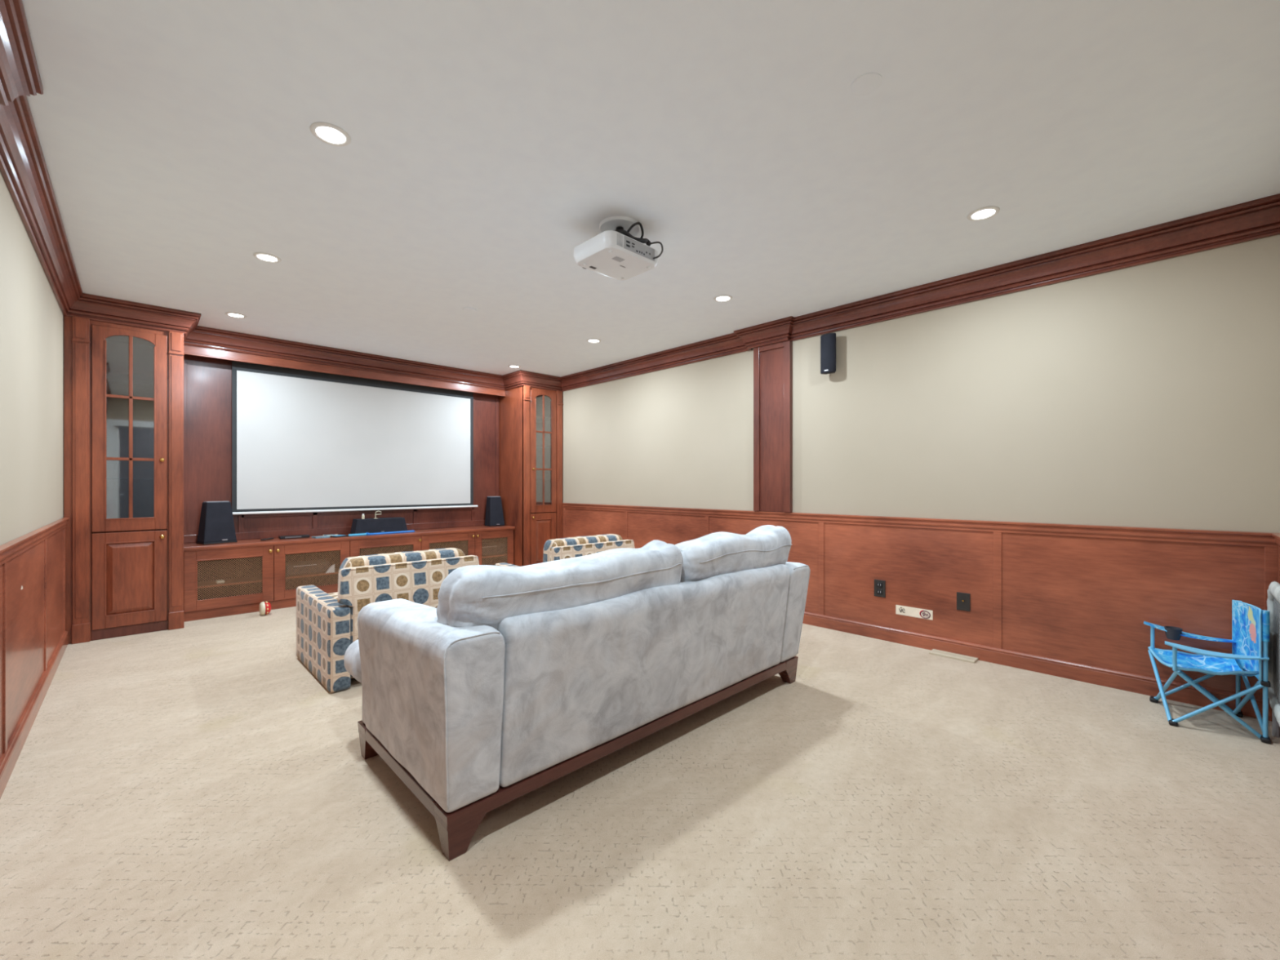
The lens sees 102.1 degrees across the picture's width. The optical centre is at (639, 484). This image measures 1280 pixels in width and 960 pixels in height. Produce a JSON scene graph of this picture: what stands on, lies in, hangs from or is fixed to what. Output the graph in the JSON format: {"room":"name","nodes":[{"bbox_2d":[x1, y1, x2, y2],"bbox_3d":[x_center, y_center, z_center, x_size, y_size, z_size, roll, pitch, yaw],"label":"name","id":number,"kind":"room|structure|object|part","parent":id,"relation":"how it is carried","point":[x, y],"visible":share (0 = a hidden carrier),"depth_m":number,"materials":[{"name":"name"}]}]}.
{"room":"home theater","nodes":[
{"label":"home theater","id":0,"kind":"room"},
{"bbox_2d":[0,171,63,545],"bbox_3d":[-2.430,-0.120,1.871,0.080,2.640,6.990,0,0,-44],"label":"wall","id":1,"kind":"structure","parent":0,"point":[32,317],"depth_m":2.62,"materials":[{"name":"beige paint"}]},
{"bbox_2d":[0,524,66,758],"bbox_3d":[-2.172,0.735,1.675,0.014,0.930,6.169,0,0,-44],"label":"wainscot","id":2,"kind":"structure","parent":1,"relation":"attached to","point":[33,617],"depth_m":2.58,"materials":[{"name":"brown wood"}]},
{"bbox_2d":[0,630,68,799],"bbox_3d":[-2.167,1.148,1.679,0.021,0.104,6.169,0,0,-44],"label":"baseboard","id":3,"kind":"structure","parent":1,"relation":"attached to","point":[8,760],"depth_m":2.50,"materials":[{"name":"brown wood"}]},
{"bbox_2d":[0,502,1279,560],"bbox_3d":[-0.541,0.270,3.253,4.547,0.051,6.175,0,0,-44],"label":"chair rail","id":4,"kind":"object","parent":1,"relation":"attached to","point":[6,549],"visible":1,"depth_m":3.32,"materials":[{"name":"brown wood"}]},
{"bbox_2d":[0,606,1279,959],"bbox_3d":[-0.300,1.250,3.005,4.715,0.100,8.530,0,0,-44],"label":"floor","id":5,"kind":"structure","parent":0,"point":[195,791],"depth_m":1.79,"materials":[{"name":"beige carpet"}]},
{"bbox_2d":[63,315,184,644],"bbox_3d":[-4.288,-0.036,4.334,0.676,2.472,0.697,0,0,-44],"label":"display cabinet","id":6,"kind":"object","parent":5,"relation":"on","point":[123,384],"visible":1,"depth_m":4.14,"materials":[{"name":"brown wood"}]},
{"bbox_3d":[-4.060,0.746,4.127,0.426,0.744,0.024,0,0,-44],"label":"door","id":7,"kind":"part","parent":6,"relation":"part of","materials":[{"name":"brown wood"}]},
{"bbox_3d":[-4.060,-0.433,4.127,0.426,1.594,0.025,0,0,-44],"label":"door","id":8,"kind":"part","parent":6,"relation":"part of","materials":[{"name":"brown wood"}]},
{"bbox_2d":[258,601,271,615],"bbox_3d":[-3.453,1.138,4.773,0.083,0.124,0.124,0,0,-44],"label":"toy","id":9,"kind":"object","parent":5,"relation":"on","point":[264,608],"visible":1,"depth_m":4.74,"materials":[{"name":"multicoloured plastic"}]},
{"bbox_2d":[183,529,513,622],"bbox_3d":[-2.944,0.893,5.779,3.259,0.614,0.435,0,0,-44],"label":"media console","id":10,"kind":"object","parent":5,"relation":"on","point":[251,576],"visible":0.68,"depth_m":5.04,"materials":[{"name":"brown wood"}]},
{"bbox_2d":[216,579,224,583],"bbox_3d":[-3.896,0.899,4.803,0.060,0.028,0.080,0,0,-44],"label":"plug","id":11,"kind":"object","parent":10,"relation":"on","point":[222,581],"visible":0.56,"depth_m":4.78,"materials":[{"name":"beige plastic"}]},
{"bbox_3d":[-3.753,0.850,4.748,0.646,0.528,0.021,0,0,-44],"label":"door","id":12,"kind":"part","parent":10,"relation":"part of","materials":[{"name":"brown wood"}]},
{"bbox_2d":[197,575,262,588],"bbox_3d":[-3.906,0.921,4.908,0.625,0.017,0.304,0,0,-44],"label":"shelf","id":13,"kind":"object","parent":10,"relation":"attached to","point":[227,577],"depth_m":4.92,"materials":[{"name":"brown wood"}]},
{"bbox_2d":[284,559,329,575],"bbox_3d":[-3.455,0.856,5.355,0.380,0.111,0.222,0,0,-44],"label":"stereo receiver","id":14,"kind":"object","parent":10,"relation":"on","point":[321,560],"visible":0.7,"depth_m":5.28,"materials":[{"name":"silver metal"}]},
{"bbox_3d":[-3.283,0.850,5.204,0.656,0.528,0.021,0,0,-44],"label":"door","id":15,"kind":"part","parent":10,"relation":"part of","materials":[{"name":"brown wood"}]},
{"bbox_2d":[284,568,339,579],"bbox_3d":[-3.437,0.921,5.363,0.638,0.017,0.304,0,0,-44],"label":"shelf","id":16,"kind":"object","parent":10,"relation":"attached to","point":[335,570],"depth_m":5.28,"materials":[{"name":"brown wood"}]},
{"bbox_2d":[325,564,334,573],"bbox_3d":[-3.222,0.871,5.380,0.080,0.082,0.030,0,0,-44],"label":"paper card","id":17,"kind":"object","parent":10,"relation":"on","point":[333,565],"visible":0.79,"depth_m":5.38,"materials":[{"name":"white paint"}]},
{"bbox_2d":[183,525,515,551],"bbox_3d":[-2.950,0.565,5.785,3.261,0.040,0.421,0,0,-44],"label":"countertop","id":18,"kind":"structure","parent":10,"relation":"on","point":[188,547],"depth_m":5.30,"materials":[{"name":"brown wood"}]},
{"bbox_2d":[195,501,237,544],"bbox_3d":[-3.957,0.350,4.844,0.167,0.389,0.260,0,0,31],"label":"speaker","id":19,"kind":"object","parent":18,"relation":"on","point":[216,524],"visible":1,"depth_m":4.79,"materials":[{"name":"plastic"}]},
{"bbox_3d":[-3.967,0.159,4.850,0.085,0.005,0.170,0,0,31],"label":"panel","id":20,"kind":"part","parent":19,"relation":"part of","materials":[{"name":"black plastic"}]},
{"bbox_2d":[260,537,274,540],"bbox_3d":[-3.686,0.537,5.118,0.045,0.014,0.160,0,0,-9],"label":"remote control","id":21,"kind":"object","parent":18,"relation":"on","point":[266,539],"visible":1,"depth_m":5.09,"materials":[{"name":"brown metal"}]},
{"bbox_2d":[278,534,310,539],"bbox_3d":[-3.526,0.531,5.280,0.255,0.028,0.091,0,0,-44],"label":"box","id":22,"kind":"object","parent":18,"relation":"on","point":[282,537],"visible":1,"depth_m":5.24,"materials":[{"name":"black plastic"}]},
{"bbox_2d":[311,535,329,537],"bbox_3d":[-3.301,0.538,5.353,0.110,0.014,0.136,0,0,38],"label":"case","id":23,"kind":"object","parent":18,"relation":"on","point":[318,536],"visible":1,"depth_m":5.32,"materials":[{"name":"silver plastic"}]},
{"bbox_2d":[329,534,348,537],"bbox_3d":[-3.158,0.538,5.436,0.110,0.014,0.136,0,0,26],"label":"case","id":24,"kind":"object","parent":18,"relation":"on","point":[337,535],"visible":1,"depth_m":5.39,"materials":[{"name":"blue plastic"}]},
{"bbox_2d":[350,516,407,533],"bbox_3d":[-2.952,0.462,5.870,0.558,0.165,0.183,0,0,-44],"label":"speaker","id":25,"kind":"object","parent":18,"relation":"on","point":[359,526],"visible":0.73,"depth_m":5.79},
{"bbox_2d":[348,530,414,536],"bbox_3d":[-2.836,0.532,5.723,0.085,0.026,0.703,0,0,43],"label":"sword","id":26,"kind":"object","parent":18,"relation":"on","point":[402,531],"visible":1,"depth_m":5.68,"materials":[{"name":"blue plastic"}]},
{"bbox_3d":[-2.778,0.536,5.805,0.040,0.018,0.505,0,0,40],"label":"blade","id":27,"kind":"part","parent":26,"relation":"part of","materials":[{"name":"blue plastic"}]},
{"bbox_2d":[484,496,504,526],"bbox_3d":[-1.933,0.350,6.891,0.214,0.389,0.158,0,0,-44],"label":"speaker","id":28,"kind":"object","parent":18,"relation":"on","point":[494,517],"visible":1,"depth_m":6.85},
{"bbox_3d":[-2.781,0.850,5.691,0.735,0.528,0.021,0,0,-44],"label":"door","id":29,"kind":"part","parent":10,"relation":"part of","materials":[{"name":"brown wood"}]},
{"bbox_3d":[-2.280,0.850,6.177,0.652,0.528,0.021,0,0,-44],"label":"door","id":30,"kind":"part","parent":10,"relation":"part of","materials":[{"name":"brown wood"}]},
{"bbox_2d":[481,542,505,555],"bbox_3d":[-1.999,0.846,6.769,0.400,0.131,0.222,0,0,-44],"label":"amplifier","id":31,"kind":"object","parent":10,"relation":"on","point":[489,544],"visible":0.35,"depth_m":6.73,"materials":[{"name":"silver metal"}]},
{"bbox_2d":[481,553,506,558],"bbox_3d":[-2.006,0.921,6.752,0.517,0.017,0.304,0,0,-44],"label":"shelf","id":32,"kind":"object","parent":10,"relation":"attached to","point":[504,555],"depth_m":6.68,"materials":[{"name":"brown wood"}]},
{"bbox_3d":[-1.851,0.850,6.593,0.535,0.528,0.021,0,0,-44],"label":"door","id":33,"kind":"part","parent":10,"relation":"part of","materials":[{"name":"brown wood"}]},
{"bbox_2d":[296,547,479,693],"bbox_3d":[-1.725,0.825,3.623,1.000,0.750,0.898,0,0,-44],"label":"armchair","id":34,"kind":"object","parent":5,"relation":"on","point":[326,624],"visible":0.56,"depth_m":3.20,"materials":[{"name":"fabric"}]},
{"bbox_3d":[-2.038,0.949,3.309,0.115,0.493,0.883,0,0,-44],"label":"armrest","id":35,"kind":"part","parent":34,"relation":"part of","materials":[{"name":"fabric"}]},
{"bbox_2d":[328,591,337,599],"bbox_3d":[-1.763,0.834,3.661,0.760,0.148,0.790,0,0,-44],"label":"seat cushion","id":36,"kind":"object","parent":34,"relation":"on","point":[335,595],"depth_m":3.62,"materials":[{"name":"fabric"}]},
{"bbox_2d":[339,547,465,606],"bbox_3d":[-1.562,0.613,3.454,0.787,0.327,0.219,0,0,-44],"label":"cushion","id":37,"kind":"object","parent":34,"relation":"on","point":[411,556],"depth_m":3.35,"materials":[{"name":"fabric"}]},
{"bbox_3d":[-1.453,0.819,3.342,0.881,0.643,0.116,0,0,-44],"label":"frame","id":38,"kind":"part","parent":34,"relation":"part of","materials":[{"name":"fabric"}]},
{"bbox_2d":[498,385,563,566],"bbox_3d":[-1.485,-0.036,7.055,0.606,2.472,0.697,0,0,-44],"label":"display cabinet","id":39,"kind":"object","parent":5,"relation":"on","point":[531,418],"visible":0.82,"depth_m":6.83,"materials":[{"name":"brown wood"}]},
{"bbox_3d":[-1.273,0.746,6.832,0.400,0.744,0.024,0,0,-44],"label":"door","id":40,"kind":"part","parent":39,"relation":"part of","materials":[{"name":"brown wood"}]},
{"bbox_3d":[-1.273,-0.433,6.832,0.400,1.594,0.025,0,0,-44],"label":"door","id":41,"kind":"part","parent":39,"relation":"part of","materials":[{"name":"brown wood"}]},
{"bbox_2d":[494,533,635,566],"bbox_3d":[-0.649,0.825,4.667,1.000,0.750,0.898,0,0,-44],"label":"armchair","id":42,"kind":"object","parent":5,"relation":"on","point":[554,549],"visible":0.12,"depth_m":4.31,"materials":[{"name":"fabric"}]},
{"bbox_3d":[-0.961,0.949,4.354,0.115,0.493,0.883,0,0,-44],"label":"armrest","id":43,"kind":"part","parent":42,"relation":"part of","materials":[{"name":"fabric"}]},
{"bbox_2d":[542,533,622,562],"bbox_3d":[-0.486,0.613,4.498,0.787,0.327,0.219,0,0,-44],"label":"cushion","id":44,"kind":"object","parent":42,"relation":"on","point":[576,540],"depth_m":4.34,"materials":[{"name":"fabric"}]},
{"bbox_3d":[-0.377,0.819,4.387,0.881,0.643,0.116,0,0,-44],"label":"frame","id":45,"kind":"part","parent":42,"relation":"part of","materials":[{"name":"fabric"}]},
{"bbox_2d":[343,524,810,861],"bbox_3d":[-0.168,0.722,2.758,2.275,0.956,1.127,0,0,-44],"label":"sofa","id":46,"kind":"object","parent":5,"relation":"on","point":[519,679],"visible":1,"depth_m":1.97,"materials":[{"name":"grey fabric"}]},
{"bbox_2d":[343,639,361,683],"bbox_3d":[-0.666,0.775,2.451,1.130,0.203,0.872,0,0,-44],"label":"seat cushion","id":47,"kind":"object","parent":46,"relation":"on","point":[353,655],"depth_m":2.25,"materials":[{"name":"grey fabric"}]},
{"bbox_3d":[-1.140,0.964,2.324,0.181,0.168,0.078,0,0,-44],"label":"panel","id":48,"kind":"part","parent":46,"relation":"part of","materials":[{"name":"grey fabric"}]},
{"bbox_3d":[-1.170,1.125,2.308,0.135,0.150,0.100,0,0,-44],"label":"leg","id":49,"kind":"part","parent":46,"relation":"part of","materials":[{"name":"brown wood"}]},
{"bbox_3d":[-0.819,0.757,1.960,0.229,0.582,0.887,0,0,-44],"label":"armrest","id":50,"kind":"part","parent":46,"relation":"part of","materials":[{"name":"grey fabric"}]},
{"bbox_3d":[-0.595,1.125,1.715,0.135,0.150,0.100,0,0,-44],"label":"leg","id":51,"kind":"part","parent":46,"relation":"part of","materials":[{"name":"brown wood"}]},
{"bbox_2d":[436,539,683,630],"bbox_3d":[-0.266,0.480,2.149,1.132,0.433,0.325,0,0,-44],"label":"cushion","id":52,"kind":"object","parent":46,"relation":"on","point":[473,597],"depth_m":1.91,"materials":[{"name":"grey fabric"}]},
{"bbox_3d":[-0.144,1.073,2.729,2.191,0.047,0.921,0,0,-44],"label":"frame","id":53,"kind":"part","parent":46,"relation":"part of","materials":[{"name":"brown wood"}]},
{"bbox_3d":[0.148,0.750,2.429,1.824,0.597,0.213,0,0,-44],"label":"backrest","id":54,"kind":"part","parent":46,"relation":"part of","materials":[{"name":"grey fabric"}]},
{"bbox_2d":[674,524,791,581],"bbox_3d":[0.486,0.471,2.879,0.974,0.454,0.325,0,0,-44],"label":"cushion","id":55,"kind":"object","parent":46,"relation":"on","point":[722,556],"depth_m":2.70,"materials":[{"name":"grey fabric"}]},
{"bbox_3d":[0.883,1.125,3.150,0.135,0.150,0.100,0,0,-44],"label":"leg","id":56,"kind":"part","parent":46,"relation":"part of","materials":[{"name":"brown wood"}]},
{"bbox_3d":[0.647,0.761,3.383,0.234,0.574,0.887,0,0,-44],"label":"armrest","id":57,"kind":"part","parent":46,"relation":"part of","materials":[{"name":"grey fabric"}]},
{"bbox_2d":[928,648,977,662],"bbox_3d":[2.185,1.192,3.612,0.096,0.016,0.280,0,0,-44],"label":"floor vent","id":58,"kind":"object","parent":5,"relation":"in","point":[934,651],"visible":1,"depth_m":3.59,"materials":[{"name":"metal"}]},
{"bbox_2d":[1143,600,1271,743],"bbox_3d":[2.884,0.891,2.652,0.379,0.618,0.430,0,0,33],"label":"camp chair","id":59,"kind":"object","parent":5,"relation":"on","point":[1251,624],"visible":1,"depth_m":2.59,"materials":[{"name":"blue fabric"}]},
{"bbox_3d":[2.971,0.795,2.795,0.371,0.052,0.089,0,0,36],"label":"armrest","id":60,"kind":"part","parent":59,"relation":"part of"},
{"bbox_3d":[2.883,0.921,2.659,0.308,0.071,0.346,0,0,32],"label":"seat","id":61,"kind":"part","parent":59,"relation":"part of","materials":[{"name":"blue fabric"}]},
{"bbox_3d":[2.786,0.808,2.511,0.355,0.033,0.088,0,0,34],"label":"armrest","id":62,"kind":"part","parent":59,"relation":"part of","materials":[{"name":"blue fabric"}]},
{"bbox_3d":[3.016,0.761,2.557,0.037,0.353,0.352,0,0,35],"label":"backrest","id":63,"kind":"part","parent":59,"relation":"part of","materials":[{"name":"blue fabric"}]},
{"bbox_2d":[1266,581,1279,737],"bbox_3d":[2.775,0.831,2.217,1.045,0.738,0.038,0,0,-44],"label":"folding playpen","id":64,"kind":"object","parent":5,"relation":"on","point":[1273,591],"visible":0.93,"depth_m":2.47},
{"bbox_3d":[3.037,1.135,2.471,0.023,0.130,0.023,0,0,-44],"label":"leg","id":65,"kind":"part","parent":64,"relation":"part of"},
{"bbox_2d":[22,0,1279,377],"bbox_3d":[-0.300,-1.490,3.005,4.715,0.100,8.530,0,0,-44],"label":"ceiling","id":66,"kind":"structure","parent":0,"point":[491,140],"depth_m":2.21,"materials":[{"name":"paint"}]},
{"bbox_2d":[225,311,246,318],"bbox_3d":[-3.426,-1.436,4.390,0.146,0.006,0.146,0,0,-44],"label":"recessed light","id":67,"kind":"object","parent":66,"relation":"in","point":[237,315],"visible":1,"depth_m":4.39,"materials":[{"name":"white"}]},
{"bbox_2d":[253,252,280,262],"bbox_3d":[-2.360,-1.436,3.277,0.146,0.006,0.146,0,0,-44],"label":"recessed light","id":68,"kind":"object","parent":66,"relation":"in","point":[266,257],"visible":1,"depth_m":3.27,"materials":[{"name":"white"}]},
{"bbox_2d":[310,121,351,146],"bbox_3d":[-1.270,-1.436,2.126,0.146,0.006,0.146,0,0,-44],"label":"recessed light","id":69,"kind":"object","parent":66,"relation":"in","point":[327,133],"visible":1,"depth_m":2.12,"materials":[{"name":"white paint"}]},
{"bbox_2d":[183,344,505,396],"bbox_3d":[-2.986,-1.312,5.822,3.263,0.253,0.030,0,0,-44],"label":"trim","id":70,"kind":"structure","parent":66,"relation":"attached to","point":[188,349],"depth_m":5.50,"materials":[{"name":"brown wood"}]},
{"bbox_2d":[508,364,520,368],"bbox_3d":[-1.526,-1.436,6.288,0.146,0.006,0.146,0,0,-44],"label":"recessed light","id":71,"kind":"object","parent":66,"relation":"in","point":[509,366],"visible":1,"depth_m":6.27,"materials":[{"name":"white"}]},
{"bbox_2d":[586,338,600,342],"bbox_3d":[-0.460,-1.436,5.169,0.146,0.006,0.146,0,0,-44],"label":"recessed light","id":72,"kind":"object","parent":66,"relation":"in","point":[590,340],"visible":1,"depth_m":5.16,"materials":[{"name":"white"}]},
{"bbox_2d":[573,216,662,279],"bbox_3d":[-0.124,-1.327,2.877,0.392,0.226,0.381,0,0,-44],"label":"ceiling projector","id":73,"kind":"object","parent":66,"relation":"hanging from","point":[615,253],"visible":1,"depth_m":2.82,"materials":[{"name":"plastic"}]},
{"bbox_3d":[-0.117,-1.220,2.799,0.060,0.002,0.040,0,0,-44],"label":"label plate","id":74,"kind":"part","parent":73,"relation":"part of","materials":[{"name":"grey plastic"}]},
{"bbox_3d":[-0.113,-1.432,2.887,0.230,0.016,0.230,0,0,-44],"label":"mount plate","id":75,"kind":"part","parent":73,"relation":"part of","materials":[{"name":"paint"}]},
{"bbox_2d":[617,233,622,247],"bbox_3d":[-0.105,-1.270,2.686,0.038,0.059,0.003,0,0,-44],"label":"vent grille","id":76,"kind":"object","parent":73,"relation":"attached to","point":[620,236],"depth_m":2.69,"materials":[{"name":"grey plastic"}]},
{"bbox_3d":[-0.002,-1.270,2.787,0.230,0.065,0.005,0,0,-44],"label":"connector panel","id":77,"kind":"part","parent":73,"relation":"part of","materials":[{"name":"grey plastic"}]},
{"bbox_2d":[713,294,732,302],"bbox_3d":[0.641,-1.436,3.994,0.146,0.006,0.146,0,0,-44],"label":"recessed light","id":78,"kind":"object","parent":66,"relation":"in","point":[722,298],"visible":1,"depth_m":3.99,"materials":[{"name":"white"}]},
{"bbox_2d":[850,72,882,95],"bbox_3d":[0.813,-1.438,1.859,0.104,0.005,0.104,0,0,-44],"label":"ceiling disc","id":79,"kind":"object","parent":66,"relation":"attached to","point":[866,83],"visible":1,"depth_m":1.85,"materials":[{"name":"paint"}]},
{"bbox_2d":[967,205,999,221],"bbox_3d":[1.822,-1.436,2.746,0.146,0.006,0.146,0,0,-44],"label":"recessed light","id":80,"kind":"object","parent":66,"relation":"in","point":[984,213],"visible":1,"depth_m":2.74,"materials":[{"name":"white"}]},
{"bbox_2d":[562,234,1279,533],"bbox_3d":[0.896,-0.120,5.100,0.080,2.640,6.990,0,0,-44],"label":"wall","id":81,"kind":"structure","parent":0,"point":[1145,395],"depth_m":3.42,"materials":[{"name":"beige paint"}]},
{"bbox_2d":[0,0,1279,391],"bbox_3d":[-0.698,-1.355,3.414,4.552,0.169,6.628,0,0,-44],"label":"trim","id":82,"kind":"structure","parent":81,"relation":"attached to","point":[24,170],"depth_m":3.41,"materials":[{"name":"brown wood"}]},
{"bbox_2d":[753,340,792,512],"bbox_3d":[1.201,-0.513,4.695,0.044,1.513,0.375,0,0,-44],"label":"pilaster","id":83,"kind":"object","parent":81,"relation":"attached to","point":[772,363],"visible":1,"depth_m":4.68,"materials":[{"name":"brown wood"}]},
{"bbox_2d":[820,333,835,373],"bbox_3d":[1.563,-1.077,4.257,0.121,0.315,0.115,0,0,-12],"label":"wall speaker","id":84,"kind":"object","parent":81,"relation":"attached to","point":[828,341],"visible":1,"depth_m":4.22,"materials":[{"name":"plastic"}]},
{"bbox_2d":[562,506,1277,699],"bbox_3d":[1.085,0.735,4.836,0.014,0.930,6.169,0,0,-44],"label":"wainscot","id":85,"kind":"structure","parent":81,"relation":"attached to","point":[1085,598],"depth_m":3.38,"materials":[{"name":"brown wood"}]},
{"bbox_2d":[874,579,885,597],"bbox_3d":[1.865,0.806,4.028,0.010,0.131,0.085,0,0,-44],"label":"power outlet","id":86,"kind":"object","parent":85,"relation":"attached to","point":[879,585],"visible":1,"depth_m":4.02,"materials":[{"name":"black plastic"}]},
{"bbox_2d":[876,582,882,587],"bbox_3d":[1.863,0.779,4.027,0.004,0.036,0.039,0,0,-44],"label":"socket","id":87,"kind":"object","parent":86,"relation":"attached to","point":[879,584],"depth_m":4.02,"materials":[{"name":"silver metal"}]},
{"bbox_2d":[876,589,882,594],"bbox_3d":[1.863,0.834,4.027,0.004,0.036,0.039,0,0,-44],"label":"socket","id":88,"kind":"object","parent":86,"relation":"attached to","point":[878,591],"depth_m":4.02,"materials":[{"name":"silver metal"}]},
{"bbox_2d":[895,604,933,620],"bbox_3d":[2.039,0.949,3.854,0.007,0.070,0.255,0,0,-44],"label":"sticker","id":89,"kind":"object","parent":85,"relation":"attached to","point":[900,610],"visible":1,"depth_m":3.85,"materials":[{"name":"paper"}]},
{"bbox_2d":[956,591,970,611],"bbox_3d":[2.259,0.818,3.617,0.017,0.124,0.083,0,0,-44],"label":"outlet","id":90,"kind":"object","parent":85,"relation":"attached to","point":[963,600],"visible":1,"depth_m":3.62,"materials":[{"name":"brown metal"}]},
{"bbox_2d":[802,611,1271,720],"bbox_3d":[-0.141,1.148,3.642,3.430,0.104,6.175,0,0,-44],"label":"baseboard","id":91,"kind":"structure","parent":81,"relation":"attached to","point":[1128,682],"depth_m":3.31,"materials":[{"name":"brown wood"}]},
{"bbox_3d":[-3.173,-0.120,5.965,4.555,2.640,0.080,0,0,-44],"label":"wall","id":92,"kind":"structure","parent":0,"visible":0},
{"bbox_2d":[183,354,498,542],"bbox_3d":[-3.101,-0.428,5.941,3.261,1.943,0.050,0,0,-44],"label":"panelling","id":93,"kind":"object","parent":92,"relation":"attached to","point":[207,382],"visible":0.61,"depth_m":5.06,"materials":[{"name":"brown wood"}]},
{"bbox_2d":[231,360,477,515],"bbox_3d":[-3.070,-0.514,5.891,2.600,1.613,0.070,0,0,-44],"label":"projection screen","id":94,"kind":"object","parent":93,"relation":"attached to","point":[303,441],"visible":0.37,"depth_m":5.69,"materials":[{"name":"white fabric"}]},
{"bbox_3d":[1.640,-0.120,1.006,4.555,2.640,0.080,0,0,-44],"label":"wall","id":95,"kind":"structure","parent":0,"visible":0},
{"bbox_2d":[1277,544,1279,583],"bbox_3d":[2.004,0.735,1.425,3.420,0.930,0.012,0,0,-44],"label":"wainscot","id":96,"kind":"structure","parent":95,"relation":"attached to","point":[1278,546],"depth_m":2.58,"materials":[{"name":"brown wood"}]}
]}

